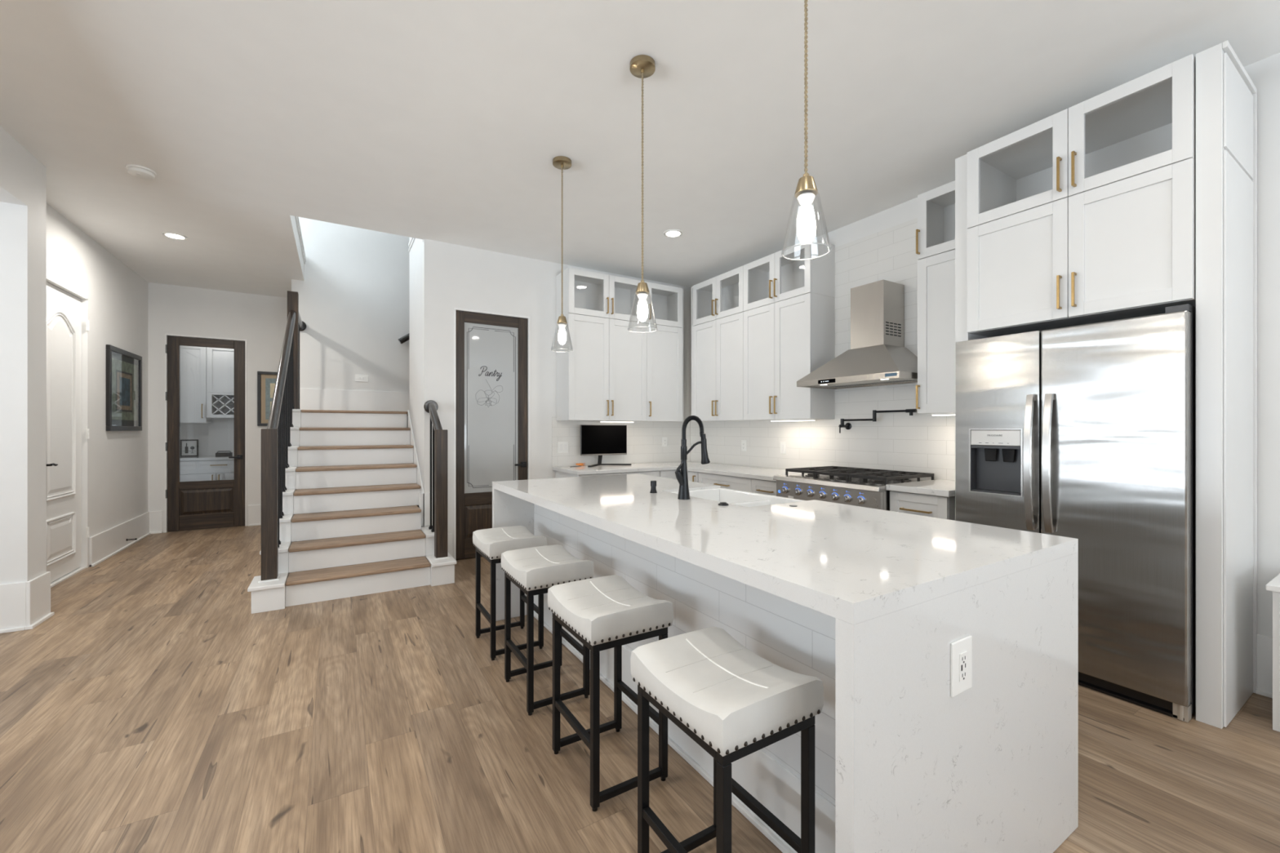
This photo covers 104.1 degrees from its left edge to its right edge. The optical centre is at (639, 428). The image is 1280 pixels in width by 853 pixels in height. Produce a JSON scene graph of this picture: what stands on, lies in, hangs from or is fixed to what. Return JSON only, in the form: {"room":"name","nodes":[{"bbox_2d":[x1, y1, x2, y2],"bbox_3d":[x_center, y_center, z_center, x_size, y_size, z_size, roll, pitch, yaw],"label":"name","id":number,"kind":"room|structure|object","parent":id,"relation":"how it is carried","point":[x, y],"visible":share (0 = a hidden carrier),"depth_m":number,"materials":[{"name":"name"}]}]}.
{"room":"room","nodes":[
{"label":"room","id":0,"kind":"room"},
{"bbox_2d":[0,125,46,584],"bbox_3d":[-1.532,-0.253,-1.003,0.300,3.045,10.080,0,0,-31],"label":"wall","id":1,"kind":"structure","parent":0,"point":[23,177],"depth_m":3.16,"materials":[{"name":"paint"}]},
{"bbox_2d":[0,571,54,633],"bbox_3d":[-4.071,1.120,3.200,0.334,0.300,0.289,0,0,-31],"label":"baseboard","id":2,"kind":"structure","parent":1,"relation":"attached to","point":[24,606],"depth_m":3.16,"materials":[{"name":"paint"}]},
{"bbox_2d":[46,203,148,567],"bbox_3d":[-5.157,-0.253,4.605,0.130,3.045,3.270,0,0,-31],"label":"wall","id":3,"kind":"structure","parent":0,"point":[117,296],"depth_m":4.92,"materials":[{"name":"paint"}]},
{"bbox_2d":[46,277,89,587],"bbox_3d":[-4.875,0.039,4.197,0.126,2.462,0.850,0,0,-31],"label":"door","id":4,"kind":"structure","parent":3,"relation":"in","point":[68,323],"depth_m":4.27,"materials":[{"name":"paint"}]},
{"bbox_2d":[88,511,151,566],"bbox_3d":[-5.488,1.135,5.308,0.034,0.270,1.655,0,0,-31],"label":"baseboard","id":5,"kind":"structure","parent":3,"relation":"attached to","point":[105,544],"depth_m":5.13,"materials":[{"name":"paint"}]},
{"bbox_2d":[106,344,142,431],"bbox_3d":[-5.507,-0.407,5.337,0.032,0.855,0.955,0,0,-31],"label":"framed picture","id":6,"kind":"object","parent":3,"relation":"attached to","point":[123,367],"visible":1,"depth_m":5.28,"materials":[{"name":"black glass"}]},
{"bbox_2d":[111,357,137,420],"bbox_3d":[-5.511,-0.407,5.335,0.002,0.625,0.785,0,0,-31],"label":"print","id":7,"kind":"object","parent":6,"relation":"attached to","point":[124,371],"depth_m":5.32},
{"bbox_2d":[120,377,129,406],"bbox_3d":[-5.506,-0.398,5.332,0.001,0.295,0.305,0,0,-31],"label":"print","id":8,"kind":"object","parent":6,"relation":"attached to","point":[124,381],"depth_m":5.33},
{"bbox_2d":[179,417,234,456],"bbox_3d":[-6.231,-0.105,7.352,3.000,2.750,0.100,0,0,-31],"label":"wall","id":9,"kind":"structure","parent":0,"point":[217,435],"depth_m":7.28,"materials":[{"name":"paint"}]},
{"bbox_2d":[179,345,210,422],"bbox_3d":[-6.433,-0.632,6.952,0.638,1.095,0.355,0,0,-31],"label":"upper cabinet","id":10,"kind":"object","parent":9,"relation":"attached to","point":[193,359],"visible":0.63,"depth_m":6.93,"materials":[{"name":"paint"}]},
{"bbox_2d":[206,346,234,417],"bbox_3d":[-5.821,-0.670,7.344,0.808,1.020,0.320,0,0,-31],"label":"upper cabinet","id":11,"kind":"object","parent":9,"relation":"attached to","point":[220,362],"visible":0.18,"depth_m":7.09,"materials":[{"name":"paint"}]},
{"bbox_2d":[148,282,287,533],"bbox_3d":[-5.354,-0.253,6.469,1.710,3.045,0.120,0,0,-31],"label":"wall","id":12,"kind":"structure","parent":0,"point":[261,320],"depth_m":6.32,"materials":[{"name":"paint"}]},
{"bbox_2d":[149,511,162,533],"bbox_3d":[-5.886,1.135,6.055,0.129,0.270,0.034,0,0,-31],"label":"baseboard","id":13,"kind":"structure","parent":12,"relation":"attached to","point":[155,517],"depth_m":6.06,"materials":[{"name":"paint"}]},
{"bbox_2d":[164,333,247,533],"bbox_3d":[-5.503,0.051,6.347,0.800,2.439,0.158,0,0,-31],"label":"door","id":14,"kind":"structure","parent":12,"relation":"in","point":[215,504],"depth_m":6.31,"materials":[{"name":"brown wood"}]},
{"bbox_2d":[248,504,261,526],"bbox_3d":[-4.898,1.135,6.657,0.525,0.270,0.034,0,0,-31],"label":"baseboard","id":15,"kind":"structure","parent":12,"relation":"attached to","point":[254,511],"depth_m":6.55,"materials":[{"name":"paint"}]},
{"bbox_2d":[257,371,277,426],"bbox_3d":[-4.867,-0.400,6.678,0.409,0.720,0.030,0,0,-31],"label":"framed picture","id":16,"kind":"object","parent":12,"relation":"attached to","point":[266,380],"visible":0.48,"depth_m":6.61},
{"bbox_2d":[265,377,275,419],"bbox_3d":[-4.869,-0.400,6.682,0.239,0.550,0.002,0,0,-31],"label":"print","id":17,"kind":"object","parent":16,"relation":"attached to","point":[269,382],"depth_m":6.64},
{"bbox_2d":[270,382,275,397],"bbox_3d":[-4.864,-0.512,6.683,0.149,0.195,0.001,0,0,-31],"label":"print","id":18,"kind":"object","parent":16,"relation":"attached to","point":[272,384],"depth_m":6.66},
{"bbox_2d":[291,217,408,513],"bbox_3d":[-3.101,-1.580,7.156,3.055,5.700,1.050,0,0,-31],"label":"wall","id":19,"kind":"structure","parent":0,"point":[353,294],"depth_m":6.24,"materials":[{"name":"paint"}]},
{"bbox_2d":[294,216,306,263],"bbox_3d":[-3.467,-2.027,5.060,0.040,0.095,2.150,0,0,-31],"label":"trim","id":20,"kind":"structure","parent":19,"relation":"attached to","point":[297,220],"depth_m":5.22,"materials":[{"name":"paint"}]},
{"bbox_2d":[299,388,408,411],"bbox_3d":[-3.111,-0.343,6.515,2.340,0.285,0.034,0,0,-31],"label":"baseboard","id":21,"kind":"structure","parent":19,"relation":"attached to","point":[309,398],"depth_m":6.23,"materials":[{"name":"paint"}]},
{"bbox_2d":[355,374,368,382],"bbox_3d":[-3.509,-0.640,6.288,0.145,0.088,0.008,0,0,-31],"label":"outlet","id":22,"kind":"object","parent":19,"relation":"attached to","point":[360,378],"visible":1,"depth_m":6.29,"materials":[{"name":"white plastic"}]},
{"bbox_2d":[398,333,408,344],"bbox_3d":[-2.554,-1.580,6.792,1.341,0.959,0.062,0,0,-31],"label":"handrail","id":23,"kind":"object","parent":19,"relation":"attached to","point":[402,340],"visible":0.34,"depth_m":6.46,"materials":[{"name":"black wood"}]},
{"bbox_2d":[408,237,414,252],"bbox_3d":[-1.810,-2.030,6.127,1.900,0.090,2.050,0,0,-31],"label":"trim","id":24,"kind":"structure","parent":19,"relation":"attached to","point":[411,239],"depth_m":5.43,"materials":[{"name":"paint"}]},
{"bbox_2d":[408,236,423,530],"bbox_3d":[-2.250,-1.580,5.157,0.120,5.700,1.110,0,0,-31],"label":"wall","id":25,"kind":"structure","parent":0,"point":[415,251],"depth_m":5.14,"materials":[{"name":"paint"}]},
{"bbox_2d":[422,239,690,557],"bbox_3d":[-0.670,-0.253,5.543,3.220,3.045,0.125,0,0,-31],"label":"wall","id":26,"kind":"structure","parent":0,"point":[454,276],"depth_m":4.96,"materials":[{"name":"paint"}]},
{"bbox_2d":[447,533,452,555],"bbox_3d":[-1.845,1.135,4.734,0.120,0.270,0.034,0,0,-31],"label":"baseboard","id":27,"kind":"structure","parent":26,"relation":"attached to","point":[449,535],"depth_m":4.75,"materials":[{"name":"paint"}]},
{"bbox_2d":[453,307,529,559],"bbox_3d":[-1.483,0.053,5.013,0.754,2.434,0.158,0,0,-31],"label":"door","id":28,"kind":"structure","parent":26,"relation":"in","point":[491,350],"depth_m":4.96,"materials":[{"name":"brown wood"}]},
{"bbox_2d":[475,379,502,405],"bbox_3d":[-1.508,-0.355,4.991,0.271,0.282,0.003,0,0,-31],"label":"flower","id":29,"kind":"object","parent":28,"relation":"on","point":[487,392],"depth_m":4.99,"materials":[{"name":"grey glass"}]},
{"bbox_2d":[555,313,646,421],"bbox_3d":[-0.401,-0.630,5.411,0.931,1.084,0.371,0,0,-31],"label":"upper cabinet","id":30,"kind":"object","parent":26,"relation":"attached to","point":[603,378],"visible":1,"depth_m":5.25,"materials":[{"name":"paint"}]},
{"bbox_2d":[600,421,634,422],"bbox_3d":[-0.247,-0.080,5.445,0.412,0.016,0.032,0,0,-31],"label":"strip light","id":31,"kind":"object","parent":30,"relation":"attached to","point":[600,421],"visible":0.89,"depth_m":5.46,"materials":[{"name":"white plastic"}]},
{"bbox_2d":[555,267,646,323],"bbox_3d":[-0.401,-1.404,5.411,0.931,0.462,0.371,0,0,-31],"label":"upper cabinet","id":32,"kind":"object","parent":26,"relation":"attached to","point":[588,293],"visible":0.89,"depth_m":5.35,"materials":[{"name":"paint"}]},
{"bbox_2d":[551,417,690,467],"bbox_3d":[-0.153,0.140,5.779,1.832,0.540,0.008,0,0,-31],"label":"tiled wall","id":33,"kind":"structure","parent":26,"relation":"attached to","point":[644,438],"depth_m":5.82,"materials":[{"name":"white tile"}]},
{"bbox_2d":[558,441,568,453],"bbox_3d":[-0.825,0.195,5.360,0.118,0.118,0.009,0,0,-31],"label":"light switch","id":34,"kind":"object","parent":33,"relation":"attached to","point":[562,446],"visible":1,"depth_m":5.36,"materials":[{"name":"white plastic"}]},
{"bbox_2d":[662,436,667,446],"bbox_3d":[0.300,0.155,6.045,0.075,0.118,0.008,0,0,-31],"label":"outlet","id":35,"kind":"object","parent":33,"relation":"attached to","point":[664,439],"visible":1,"depth_m":6.04,"materials":[{"name":"white plastic"}]},
{"bbox_2d":[646,323,683,422],"bbox_3d":[0.219,-0.630,5.788,0.515,1.084,0.371,0,0,-31],"label":"upper cabinet","id":36,"kind":"object","parent":26,"relation":"attached to","point":[664,346],"visible":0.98,"depth_m":5.66,"materials":[{"name":"paint"}]},
{"bbox_2d":[646,281,683,328],"bbox_3d":[0.219,-1.404,5.788,0.515,0.462,0.371,0,0,-31],"label":"upper cabinet","id":37,"kind":"object","parent":26,"relation":"attached to","point":[667,301],"visible":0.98,"depth_m":5.81,"materials":[{"name":"paint"}]},
{"bbox_2d":[0,0,1279,297],"bbox_3d":[-1.991,-1.728,1.656,9.520,0.495,15.100,0,0,-31],"label":"ceiling","id":38,"kind":"structure","parent":0,"point":[444,121],"depth_m":2.75,"materials":[{"name":"paint"}]},
{"bbox_2d":[125,164,156,180],"bbox_3d":[-3.417,-1.753,3.417,0.150,0.042,0.150,0,0,-31],"label":"smoke detector","id":39,"kind":"object","parent":38,"relation":"attached to","point":[136,171],"visible":1,"depth_m":3.39,"materials":[{"name":"white plastic"}]},
{"bbox_2d":[161,231,187,239],"bbox_3d":[-4.267,-1.771,4.577,0.176,0.008,0.176,0,0,-31],"label":"recessed light","id":40,"kind":"object","parent":38,"relation":"in","point":[172,235],"visible":1,"depth_m":4.57,"materials":[{"name":"white plastic"}]},
{"bbox_2d":[551,155,573,352],"bbox_3d":[-0.515,-1.147,3.303,0.146,1.256,0.146,0,0,-31],"label":"pendant light","id":41,"kind":"object","parent":38,"relation":"hanging from","point":[562,162],"visible":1,"depth_m":3.29,"materials":[{"name":"clear glass"}]},
{"bbox_2d":[627,54,657,333],"bbox_3d":[0.012,-1.128,2.426,0.146,1.293,0.146,0,0,0],"label":"pendant light","id":42,"kind":"object","parent":38,"relation":"hanging from","point":[642,66],"visible":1,"depth_m":2.42,"materials":[{"name":"clear glass"}]},
{"bbox_2d":[663,229,683,237],"bbox_3d":[0.301,-1.771,4.518,0.176,0.008,0.176,0,0,-31],"label":"recessed light","id":43,"kind":"object","parent":38,"relation":"in","point":[670,233],"visible":1,"depth_m":4.51,"materials":[{"name":"white plastic"}]},
{"bbox_2d":[781,0,831,260],"bbox_3d":[0.510,-1.158,1.532,0.146,1.233,0.146,0,0,-31],"label":"pendant light","id":44,"kind":"object","parent":38,"relation":"hanging from","point":[806,191],"visible":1,"depth_m":1.52,"materials":[{"name":"clear glass"}]},
{"bbox_2d":[0,525,1279,852],"bbox_3d":[-1.991,1.320,1.656,9.520,0.100,15.100,0,0,-31],"label":"floor","id":45,"kind":"structure","parent":0,"point":[153,712],"depth_m":2.00,"materials":[{"name":"brown wood"}]},
{"bbox_2d":[179,459,234,481],"bbox_3d":[-6.011,0.849,7.085,1.698,0.841,0.565,0,0,-31],"label":"base cabinet","id":46,"kind":"object","parent":45,"relation":"on","point":[220,469],"visible":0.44,"depth_m":6.84,"materials":[{"name":"paint"}]},
{"bbox_2d":[179,455,234,461],"bbox_3d":[-6.013,0.410,7.090,1.700,0.036,0.565,0,0,-31],"label":"countertop","id":47,"kind":"structure","parent":46,"relation":"on","point":[212,457],"depth_m":6.86,"materials":[{"name":"white stone"}]},
{"bbox_2d":[180,439,198,456],"bbox_3d":[-6.415,0.271,7.100,0.195,0.241,0.020,0,0,-31],"label":"framed picture","id":48,"kind":"object","parent":47,"relation":"on","point":[188,447],"visible":0.99,"depth_m":7.10,"materials":[{"name":"white paper"}]},
{"bbox_2d":[215,450,232,456],"bbox_3d":[-5.961,0.353,7.148,0.170,0.077,0.130,0,0,-31],"label":"tray","id":49,"kind":"object","parent":47,"relation":"on","point":[221,454],"visible":0.98,"depth_m":7.11,"materials":[{"name":"black metal"}]},
{"bbox_2d":[247,408,456,613],"bbox_3d":[-2.353,0.260,5.291,2.518,2.020,2.911,0,0,-31],"label":"staircase","id":50,"kind":"structure","parent":45,"relation":"on","point":[343,439],"depth_m":4.31,"materials":[{"name":"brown wood"}]},
{"bbox_2d":[258,290,306,582],"bbox_3d":[-3.350,-0.167,4.754,0.124,2.506,2.792,0,0,-30],"label":"stair railing","id":51,"kind":"object","parent":50,"relation":"on","point":[276,438],"visible":0.89,"depth_m":3.90,"materials":[{"name":"brown wood"}]},
{"bbox_2d":[423,400,448,559],"bbox_3d":[-1.807,0.408,4.425,0.124,1.356,0.598,0,0,-31],"label":"stair railing","id":52,"kind":"object","parent":50,"relation":"on","point":[439,526],"visible":1,"depth_m":4.19,"materials":[{"name":"brown wood"}]},
{"bbox_2d":[472,525,546,660],"bbox_3d":[-0.779,0.942,2.962,0.329,0.655,0.396,0,0,-31],"label":"bar stool","id":53,"kind":"object","parent":45,"relation":"on","point":[491,543],"visible":0.76,"depth_m":2.88,"materials":[{"name":"white leather"}]},
{"bbox_2d":[501,544,594,715],"bbox_3d":[-0.460,0.942,2.436,0.329,0.655,0.396,0,0,-31],"label":"bar stool","id":54,"kind":"object","parent":45,"relation":"on","point":[534,571],"visible":0.92,"depth_m":2.35,"materials":[{"name":"white leather"}]},
{"bbox_2d":[555,471,621,478],"bbox_3d":[-0.538,0.854,5.160,0.465,0.831,0.635,0,0,-31],"label":"base cabinet","id":55,"kind":"object","parent":45,"relation":"on","point":[557,474],"visible":0.12,"depth_m":5.00,"materials":[{"name":"paint"}]},
{"bbox_2d":[547,574,673,811],"bbox_3d":[-0.122,0.942,1.881,0.329,0.655,0.396,0,0,-31],"label":"bar stool","id":56,"kind":"object","parent":45,"relation":"on","point":[602,613],"visible":1,"depth_m":1.79,"materials":[{"name":"white leather"}]},
{"bbox_2d":[620,471,658,476],"bbox_3d":[-0.138,0.854,5.404,0.467,0.831,0.635,0,0,-31],"label":"base cabinet","id":57,"kind":"object","parent":45,"relation":"on","point":[646,473],"visible":0.09,"depth_m":5.21,"materials":[{"name":"paint"}]},
{"bbox_2d":[658,470,680,479],"bbox_3d":[0.420,0.854,5.764,0.857,0.831,0.600,0,0,-31],"label":"base cabinet","id":58,"kind":"object","parent":45,"relation":"on","point":[663,473],"visible":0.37,"depth_m":5.34,"materials":[{"name":"paint"}]},
{"bbox_2d":[552,461,808,481],"bbox_3d":[0.395,0.419,4.883,1.827,0.036,2.088,0,0,-31],"label":"countertop","id":59,"kind":"structure","parent":58,"relation":"on","point":[755,473],"depth_m":5.02,"materials":[{"name":"white stone"}]},
{"bbox_2d":[575,462,585,466],"bbox_3d":[-0.643,0.385,5.397,0.113,0.030,0.052,0,0,-31],"label":"cable","id":60,"kind":"object","parent":59,"relation":"on","point":[579,464],"visible":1,"depth_m":5.38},
{"bbox_2d":[580,425,631,466],"bbox_3d":[-0.364,0.179,5.447,0.570,0.446,0.192,0,0,-31],"label":"monitor","id":61,"kind":"object","parent":59,"relation":"on","point":[600,441],"visible":1,"depth_m":5.47,"materials":[{"name":"grey plastic"}]},
{"bbox_2d":[533,503,835,852],"bbox_3d":[0.320,0.832,2.526,0.893,0.875,2.630,0,0,-31],"label":"kitchen island","id":62,"kind":"object","parent":45,"relation":"on","point":[792,636],"visible":0.2,"depth_m":1.65,"materials":[{"name":"paint"}]},
{"bbox_2d":[492,473,1078,852],"bbox_3d":[0.206,0.807,2.457,1.133,0.921,2.718,0,0,-31],"label":"island countertop","id":63,"kind":"structure","parent":62,"relation":"on","point":[992,766],"depth_m":1.32,"materials":[{"name":"white stone"}]},
{"bbox_2d":[649,480,657,493],"bbox_3d":[0.074,0.317,2.738,0.041,0.066,0.041,0,0,-31],"label":"soap dispenser","id":64,"kind":"object","parent":63,"relation":"on","point":[653,483],"visible":1,"depth_m":2.72,"materials":[{"name":"black metal"}]},
{"bbox_2d":[675,415,710,499],"bbox_3d":[0.265,0.140,2.526,0.218,0.419,0.062,0,0,-31],"label":"faucet","id":65,"kind":"object","parent":63,"relation":"on","point":[682,477],"visible":1,"depth_m":2.49,"materials":[{"name":"black metal"}]},
{"bbox_2d":[718,502,728,506],"bbox_3d":[0.384,0.344,2.296,0.048,0.012,0.048,0,0,-31],"label":"switch","id":66,"kind":"object","parent":63,"relation":"on","point":[722,504],"visible":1,"depth_m":2.28,"materials":[{"name":"black metal"}]},
{"bbox_2d":[671,488,806,506],"bbox_3d":[0.496,0.496,2.655,0.455,0.268,0.706,0,0,-31],"label":"sink","id":67,"kind":"object","parent":63,"relation":"in","point":[741,498],"visible":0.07,"depth_m":2.88,"materials":[{"name":"white ceramic"}]},
{"bbox_2d":[950,635,972,697],"bbox_3d":[0.782,0.575,1.210,0.092,0.128,0.008,0,0,-31],"label":"outlet","id":68,"kind":"object","parent":63,"relation":"attached to","point":[961,651],"visible":1,"depth_m":1.20,"materials":[{"name":"white plastic"}]},
{"bbox_2d":[959,651,967,681],"bbox_3d":[0.783,0.575,1.208,0.033,0.067,0.002,0,0,-31],"label":"receptacle","id":69,"kind":"object","parent":68,"relation":"attached to","point":[962,655],"depth_m":1.21,"materials":[{"name":"white plastic"}]},
{"bbox_2d":[687,471,698,482],"bbox_3d":[0.754,0.854,5.391,0.635,0.831,0.313,0,0,-31],"label":"base cabinet","id":70,"kind":"object","parent":45,"relation":"on","point":[692,476],"visible":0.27,"depth_m":5.16,"materials":[{"name":"paint"}]},
{"bbox_2d":[698,472,753,492],"bbox_3d":[1.036,0.854,4.928,0.635,0.831,0.760,0,0,-31],"label":"base cabinet","id":71,"kind":"object","parent":45,"relation":"on","point":[744,484],"visible":0.2,"depth_m":4.72,"materials":[{"name":"paint"}]},
{"bbox_2d":[630,626,823,852],"bbox_3d":[0.216,0.942,1.327,0.329,0.655,0.396,0,0,-31],"label":"bar stool","id":72,"kind":"object","parent":45,"relation":"on","point":[735,703],"visible":1,"depth_m":1.25,"materials":[{"name":"white leather"}]},
{"bbox_2d":[751,479,776,496],"bbox_3d":[1.329,0.854,4.446,0.635,0.831,0.361,0,0,-31],"label":"base cabinet","id":73,"kind":"object","parent":45,"relation":"on","point":[760,486],"visible":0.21,"depth_m":4.32,"materials":[{"name":"paint"}]},
{"bbox_2d":[773,466,933,511],"bbox_3d":[1.631,0.799,3.868,0.762,0.942,0.933,0,0,-31],"label":"range","id":74,"kind":"object","parent":45,"relation":"on","point":[856,486],"visible":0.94,"depth_m":3.68,"materials":[{"name":"silver metal"}]},
{"bbox_2d":[791,474,925,491],"bbox_3d":[1.683,0.402,3.900,0.639,0.032,0.921,0,0,-31],"label":"cooktop","id":75,"kind":"object","parent":74,"relation":"in","point":[882,482],"depth_m":3.75,"materials":[{"name":"silver metal"}]},
{"bbox_2d":[883,490,890,511],"bbox_3d":[1.631,0.799,3.868,0.762,0.762,0.921,0,0,-31],"label":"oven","id":76,"kind":"object","parent":74,"relation":"in","point":[886,493],"depth_m":3.35,"materials":[{"name":"metal"}]},
{"bbox_2d":[889,490,955,520],"bbox_3d":[2.009,0.839,3.330,0.635,0.861,0.368,0,0,-31],"label":"base cabinet","id":77,"kind":"object","parent":45,"relation":"on","point":[928,505],"visible":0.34,"depth_m":3.15,"materials":[{"name":"paint"}]},
{"bbox_2d":[885,479,955,497],"bbox_3d":[2.025,0.389,3.328,0.660,0.038,0.400,0,0,-31],"label":"countertop","id":78,"kind":"structure","parent":77,"relation":"on","point":[940,487],"depth_m":3.22,"materials":[{"name":"white stone"}]},
{"bbox_2d":[955,154,989,520],"bbox_3d":[2.175,-0.182,3.141,0.582,2.905,0.072,0,0,-31],"label":"end panel","id":79,"kind":"object","parent":45,"relation":"on","point":[961,334],"visible":0.22,"depth_m":2.99,"materials":[{"name":"paint"}]},
{"bbox_2d":[955,303,1195,722],"bbox_3d":[2.357,0.363,2.694,0.723,1.810,0.939,0,0,-31],"label":"refrigerator","id":80,"kind":"object","parent":45,"relation":"on","point":[1086,433],"visible":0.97,"depth_m":2.37,"materials":[{"name":"grey metal"}]},
{"bbox_2d":[1195,40,1257,728],"bbox_3d":[2.695,-0.182,2.287,0.582,2.905,0.092,0,0,-31],"label":"end panel","id":81,"kind":"object","parent":45,"relation":"on","point":[1226,95],"visible":1,"depth_m":2.16,"materials":[{"name":"paint"}]},
{"bbox_2d":[1266,573,1279,732],"bbox_3d":[3.148,0.962,1.685,0.430,0.614,1.245,0,0,-31],"label":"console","id":82,"kind":"object","parent":45,"relation":"on","point":[1273,585],"visible":1,"depth_m":2.10,"materials":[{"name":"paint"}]},
{"bbox_2d":[690,53,1279,637],"bbox_3d":[3.318,-0.253,1.973,0.120,3.045,10.120,0,0,-31],"label":"wall","id":83,"kind":"structure","parent":0,"point":[1264,73],"depth_m":2.38,"materials":[{"name":"paint"}]},
{"bbox_2d":[690,217,955,480],"bbox_3d":[1.526,-0.603,4.793,0.008,2.025,3.421,0,0,-31],"label":"tiled wall","id":84,"kind":"structure","parent":83,"relation":"attached to","point":[917,442],"depth_m":4.23,"materials":[{"name":"white tile"}]},
{"bbox_2d":[691,265,744,327],"bbox_3d":[0.924,-1.404,5.431,0.357,0.462,0.880,0,0,-31],"label":"upper cabinet","id":85,"kind":"object","parent":84,"relation":"attached to","point":[720,296],"visible":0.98,"depth_m":5.53,"materials":[{"name":"paint"}]},
{"bbox_2d":[691,311,751,421],"bbox_3d":[0.924,-0.630,5.431,0.357,1.084,0.880,0,0,-31],"label":"upper cabinet","id":86,"kind":"object","parent":84,"relation":"attached to","point":[717,345],"visible":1,"depth_m":5.31,"materials":[{"name":"paint"}]},
{"bbox_2d":[741,440,746,451],"bbox_3d":[1.129,0.182,5.429,0.008,0.118,0.075,0,0,-31],"label":"outlet","id":87,"kind":"object","parent":84,"relation":"attached to","point":[743,442],"visible":1,"depth_m":5.43,"materials":[{"name":"white plastic"}]},
{"bbox_2d":[780,441,786,453],"bbox_3d":[1.420,0.186,4.950,0.009,0.118,0.075,0,0,-31],"label":"light switch","id":88,"kind":"object","parent":84,"relation":"attached to","point":[783,444],"visible":1,"depth_m":4.94,"materials":[{"name":"white plastic"}]},
{"bbox_2d":[743,292,835,420],"bbox_3d":[1.368,-0.630,4.702,0.357,1.084,0.824,0,0,-31],"label":"upper cabinet","id":89,"kind":"object","parent":84,"relation":"attached to","point":[785,341],"visible":1,"depth_m":4.50,"materials":[{"name":"paint"}]},
{"bbox_2d":[769,418,815,421],"bbox_3d":[1.406,-0.080,4.614,0.032,0.016,0.512,0,0,-31],"label":"strip light","id":90,"kind":"object","parent":89,"relation":"attached to","point":[809,420],"visible":0.96,"depth_m":4.57,"materials":[{"name":"white plastic"}]},
{"bbox_2d":[780,420,814,421],"bbox_3d":[1.406,-0.075,4.614,0.020,0.006,0.500,0,0,-31],"label":"diffuser","id":91,"kind":"object","parent":90,"relation":"attached to","point":[780,420],"depth_m":4.55,"materials":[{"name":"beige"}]},
{"bbox_2d":[743,238,835,311],"bbox_3d":[1.368,-1.404,4.702,0.357,0.462,0.824,0,0,-31],"label":"upper cabinet","id":92,"kind":"object","parent":84,"relation":"attached to","point":[771,278],"visible":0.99,"depth_m":4.63,"materials":[{"name":"paint"}]},
{"bbox_2d":[796,280,917,389],"bbox_3d":[1.754,-0.739,3.922,0.502,0.773,0.892,0,0,-31],"label":"range hood","id":93,"kind":"object","parent":84,"relation":"attached to","point":[877,355],"visible":0.9,"depth_m":3.83,"materials":[{"name":"silver metal"}]},
{"bbox_2d":[838,408,916,433],"bbox_3d":[1.914,-0.059,4.031,0.122,0.187,0.667,0,0,-31],"label":"pot filler","id":94,"kind":"object","parent":84,"relation":"attached to","point":[848,426],"visible":1,"depth_m":4.02,"materials":[{"name":"black metal"}]},
{"bbox_2d":[915,249,955,413],"bbox_3d":[2.160,-0.645,3.401,0.357,1.074,0.378,0,0,-31],"label":"upper cabinet","id":95,"kind":"object","parent":84,"relation":"attached to","point":[935,387],"visible":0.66,"depth_m":3.39,"materials":[{"name":"paint"}]},
{"bbox_2d":[930,413,955,416],"bbox_3d":[2.131,-0.100,3.375,0.032,0.016,0.302,0,0,-31],"label":"strip light","id":96,"kind":"object","parent":95,"relation":"attached to","point":[940,414],"visible":0.54,"depth_m":3.42,"materials":[{"name":"white plastic"}]},
{"bbox_2d":[932,414,955,416],"bbox_3d":[2.131,-0.095,3.375,0.020,0.006,0.290,0,0,-31],"label":"diffuser","id":97,"kind":"object","parent":96,"relation":"attached to","point":[932,415],"depth_m":3.43,"materials":[{"name":"beige"}]},
{"bbox_2d":[915,180,955,259],"bbox_3d":[2.160,-1.409,3.401,0.357,0.452,0.378,0,0,-31],"label":"upper cabinet","id":98,"kind":"object","parent":84,"relation":"attached to","point":[935,231],"visible":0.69,"depth_m":3.48,"materials":[{"name":"paint"}]},
{"bbox_2d":[966,157,1195,337],"bbox_3d":[2.408,-0.875,2.704,0.635,0.614,0.910,0,0,-31],"label":"upper cabinet","id":99,"kind":"object","parent":83,"relation":"attached to","point":[1126,248],"visible":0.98,"depth_m":2.48,"materials":[{"name":"paint"}]},
{"bbox_2d":[966,53,1195,228],"bbox_3d":[2.408,-1.409,2.704,0.635,0.452,0.910,0,0,-31],"label":"upper cabinet","id":100,"kind":"object","parent":83,"relation":"attached to","point":[1144,123],"visible":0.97,"depth_m":2.63,"materials":[{"name":"paint"}]},
{"bbox_2d":[1255,634,1272,698],"bbox_3d":[4.399,1.130,0.049,0.034,0.280,5.510,0,0,-31],"label":"baseboard","id":101,"kind":"structure","parent":83,"relation":"attached to","point":[1264,643],"depth_m":2.38,"materials":[{"name":"paint"}]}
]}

